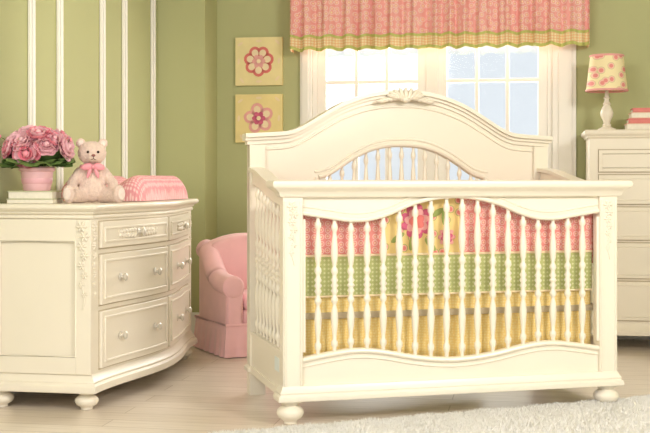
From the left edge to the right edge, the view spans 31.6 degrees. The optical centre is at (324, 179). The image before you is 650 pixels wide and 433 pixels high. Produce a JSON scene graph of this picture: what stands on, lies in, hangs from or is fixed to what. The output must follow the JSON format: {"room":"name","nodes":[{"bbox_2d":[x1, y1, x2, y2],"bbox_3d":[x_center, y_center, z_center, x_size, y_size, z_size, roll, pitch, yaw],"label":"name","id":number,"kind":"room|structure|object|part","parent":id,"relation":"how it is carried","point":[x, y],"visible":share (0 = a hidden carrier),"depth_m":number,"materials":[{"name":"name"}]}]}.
{"room":"children's room","nodes":[
{"label":"children's room","id":0,"kind":"room"},
{"bbox_2d":[0,0,149,202],"bbox_3d":[-1.546,-0.357,4.668,0.121,2.620,5.000,0,0,10],"label":"wall","id":1,"kind":"structure","parent":0,"point":[81,17],"depth_m":5.91,"materials":[{"name":"green paint"}]},
{"bbox_2d":[28,0,35,125],"bbox_3d":[-1.406,-0.372,5.030,0.027,2.050,0.640,0,0,10],"label":"trim","id":2,"kind":"structure","parent":1,"relation":"attached to","point":[31,3],"depth_m":5.31,"materials":[{"name":"white paint"}]},
{"bbox_2d":[56,0,105,190],"bbox_3d":[-1.248,-0.372,5.926,0.027,2.050,0.620,0,0,10],"label":"trim","id":3,"kind":"structure","parent":1,"relation":"attached to","point":[59,3],"depth_m":5.65,"materials":[{"name":"white paint"}]},
{"bbox_2d":[122,0,155,178],"bbox_3d":[-1.095,-0.372,6.797,0.028,2.050,0.550,0,0,10],"label":"trim","id":4,"kind":"structure","parent":1,"relation":"attached to","point":[124,2],"depth_m":6.55,"materials":[{"name":"white paint"}]},
{"bbox_2d":[0,339,649,432],"bbox_3d":[0.676,1.003,3.388,5.100,0.100,7.650,0,0,10],"label":"floor","id":5,"kind":"structure","parent":0,"point":[203,392],"depth_m":4.93,"materials":[{"name":"brown wood"}]},
{"bbox_2d":[0,199,198,409],"bbox_3d":[-1.004,0.526,5.478,0.586,0.853,1.506,0,0,10],"label":"dresser","id":6,"kind":"object","parent":5,"relation":"on","point":[95,297],"visible":0.99,"depth_m":4.80,"materials":[{"name":"beige paint"}]},
{"bbox_2d":[7,191,63,202],"bbox_3d":[-1.252,0.073,4.970,0.204,0.053,0.146,0,0,5],"label":"book stack","id":7,"kind":"object","parent":6,"relation":"on","point":[14,196],"visible":0.99,"depth_m":4.90,"materials":[{"name":"white paper"}]},
{"bbox_2d":[0,125,75,190],"bbox_3d":[-1.251,-0.096,4.978,0.339,0.284,0.280,0,0,0],"label":"flower pot","id":8,"kind":"object","parent":7,"relation":"on","point":[31,149],"visible":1,"depth_m":4.92,"materials":[{"name":"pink plant"}]},
{"bbox_3d":[-1.247,-0.005,4.980,0.156,0.104,0.156,0,0,0],"label":"pot","id":9,"kind":"part","parent":8,"relation":"part of","materials":[{"name":"pink ceramic"}]},
{"bbox_2d":[63,138,124,202],"bbox_3d":[-1.017,-0.042,5.034,0.266,0.285,0.207,0,0,-16],"label":"teddy bear","id":10,"kind":"object","parent":6,"relation":"on","point":[87,183],"visible":1,"depth_m":5.02},
{"bbox_2d":[61,175,187,201],"bbox_3d":[-0.987,0.039,5.739,0.430,0.122,0.800,0,0,10],"label":"changing pad","id":11,"kind":"object","parent":6,"relation":"on","point":[138,187],"visible":0.55,"depth_m":5.52,"materials":[{"name":"pink fabric"}]},
{"bbox_2d":[193,233,246,357],"bbox_3d":[-0.385,0.626,6.480,0.594,0.645,0.518,0,0,-26],"label":"armchair","id":12,"kind":"object","parent":5,"relation":"on","point":[220,330],"visible":0.48,"depth_m":6.35,"materials":[{"name":"pink fabric"}]},
{"bbox_3d":[-0.580,0.588,6.380,0.098,0.450,0.450,0,0,-26],"label":"arm","id":13,"kind":"part","parent":12,"relation":"part of","materials":[{"name":"pink fabric"}]},
{"bbox_3d":[-0.460,0.552,6.633,0.470,0.482,0.140,0,0,-26],"label":"backrest","id":14,"kind":"part","parent":12,"relation":"part of","materials":[{"name":"pink fabric"}]},
{"bbox_3d":[-0.486,0.693,6.173,0.080,0.200,0.023,0,0,-26],"label":"arm","id":15,"kind":"part","parent":12,"relation":"part of","materials":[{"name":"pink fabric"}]},
{"bbox_2d":[243,289,246,309],"bbox_3d":[-0.358,0.663,6.424,0.330,0.090,0.345,0,0,-26],"label":"seat cushion","id":16,"kind":"object","parent":12,"relation":"on","point":[245,290],"depth_m":6.22,"materials":[{"name":"pink fabric"}]},
{"bbox_2d":[208,394,649,432],"bbox_3d":[0.952,0.936,4.025,2.441,0.031,1.459,0,0,-22],"label":"shag rug","id":17,"kind":"object","parent":5,"relation":"on","point":[631,414],"visible":0.98,"depth_m":4.42,"materials":[{"name":"white carpet"}]},
{"bbox_2d":[242,87,632,424],"bbox_3d":[0.444,0.264,4.978,1.540,1.378,0.778,0,0,-15],"label":"crib","id":18,"kind":"object","parent":5,"relation":"on","point":[377,288],"visible":1,"depth_m":4.73,"materials":[{"name":"beige paint"}]},
{"bbox_3d":[-0.232,0.398,4.811,0.064,0.910,0.605,0,0,-15],"label":"panel","id":19,"kind":"part","parent":18,"relation":"part of","materials":[{"name":"beige paint"}]},
{"bbox_3d":[0.526,0.430,4.671,1.540,0.861,0.144,0,0,-15],"label":"panel","id":20,"kind":"part","parent":18,"relation":"part of","materials":[{"name":"beige paint"}]},
{"bbox_3d":[1.112,0.398,5.172,0.064,0.910,0.605,0,0,-15],"label":"panel","id":21,"kind":"part","parent":18,"relation":"part of","materials":[{"name":"beige paint"}]},
{"bbox_2d":[581,129,649,335],"bbox_3d":[2.016,0.336,6.585,1.056,1.235,0.513,0,0,10],"label":"dresser","id":22,"kind":"object","parent":5,"relation":"on","point":[616,154],"visible":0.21,"depth_m":6.41,"materials":[{"name":"beige paint"}]},
{"bbox_2d":[585,53,628,129],"bbox_3d":[1.632,-0.503,6.660,0.246,0.441,0.246,0,0,0],"label":"table lamp","id":23,"kind":"object","parent":22,"relation":"on","point":[606,72],"visible":0.98,"depth_m":6.58,"materials":[{"name":"beige fabric"}]},
{"bbox_3d":[1.632,-0.618,6.660,0.246,0.212,0.246,0,0,0],"label":"lampshade","id":24,"kind":"part","parent":23,"relation":"part of","materials":[{"name":"fabric"}]},
{"bbox_2d":[624,108,649,128],"bbox_3d":[1.865,-0.345,6.575,0.290,0.126,0.180,0,0,10],"label":"stacked books","id":25,"kind":"object","parent":22,"relation":"on","point":[639,118],"visible":0.83,"depth_m":6.50,"materials":[{"name":"pink paper"}]},
{"bbox_2d":[156,0,649,311],"bbox_3d":[1.237,-0.357,6.919,4.820,2.620,0.400,0,0,10],"label":"wall","id":26,"kind":"structure","parent":0,"point":[196,89],"depth_m":7.10,"materials":[{"name":"green paint"}]},
{"bbox_2d":[191,312,198,333],"bbox_3d":[-0.887,0.883,7.080,0.300,0.140,0.019,0,0,10],"label":"trim","id":27,"kind":"structure","parent":26,"relation":"attached to","point":[193,319],"depth_m":7.06,"materials":[{"name":"white paint"}]},
{"bbox_2d":[235,37,282,85],"bbox_3d":[-0.416,-0.750,7.275,0.304,0.304,0.033,0,0,10],"label":"flower picture","id":28,"kind":"object","parent":26,"relation":"attached to","point":[258,60],"visible":1,"depth_m":7.26,"materials":[{"name":"yellow fabric"}]},
{"bbox_2d":[235,94,282,142],"bbox_3d":[-0.416,-0.390,7.275,0.304,0.304,0.033,0,0,10],"label":"flower picture","id":29,"kind":"object","parent":26,"relation":"attached to","point":[254,113],"visible":0.88,"depth_m":7.26,"materials":[{"name":"beige fabric"}]},
{"bbox_2d":[300,44,575,179],"bbox_3d":[0.684,-0.512,7.119,1.740,1.590,0.200,0,0,10],"label":"window","id":30,"kind":"structure","parent":26,"relation":"in","point":[556,79],"depth_m":7.07,"materials":[{"name":"white paint"}]},
{"bbox_2d":[290,0,589,52],"bbox_3d":[0.680,-1.069,7.000,1.817,0.556,0.189,0,0,10],"label":"window valance","id":31,"kind":"object","parent":26,"relation":"attached to","point":[317,25],"visible":1,"depth_m":6.95,"materials":[{"name":"pink fabric"}]},
{"bbox_2d":[617,336,649,339],"bbox_3d":[1.471,0.883,6.948,4.350,0.140,0.026,0,0,10],"label":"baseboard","id":32,"kind":"structure","parent":26,"relation":"attached to","point":[618,337],"depth_m":6.87,"materials":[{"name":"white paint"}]}
]}

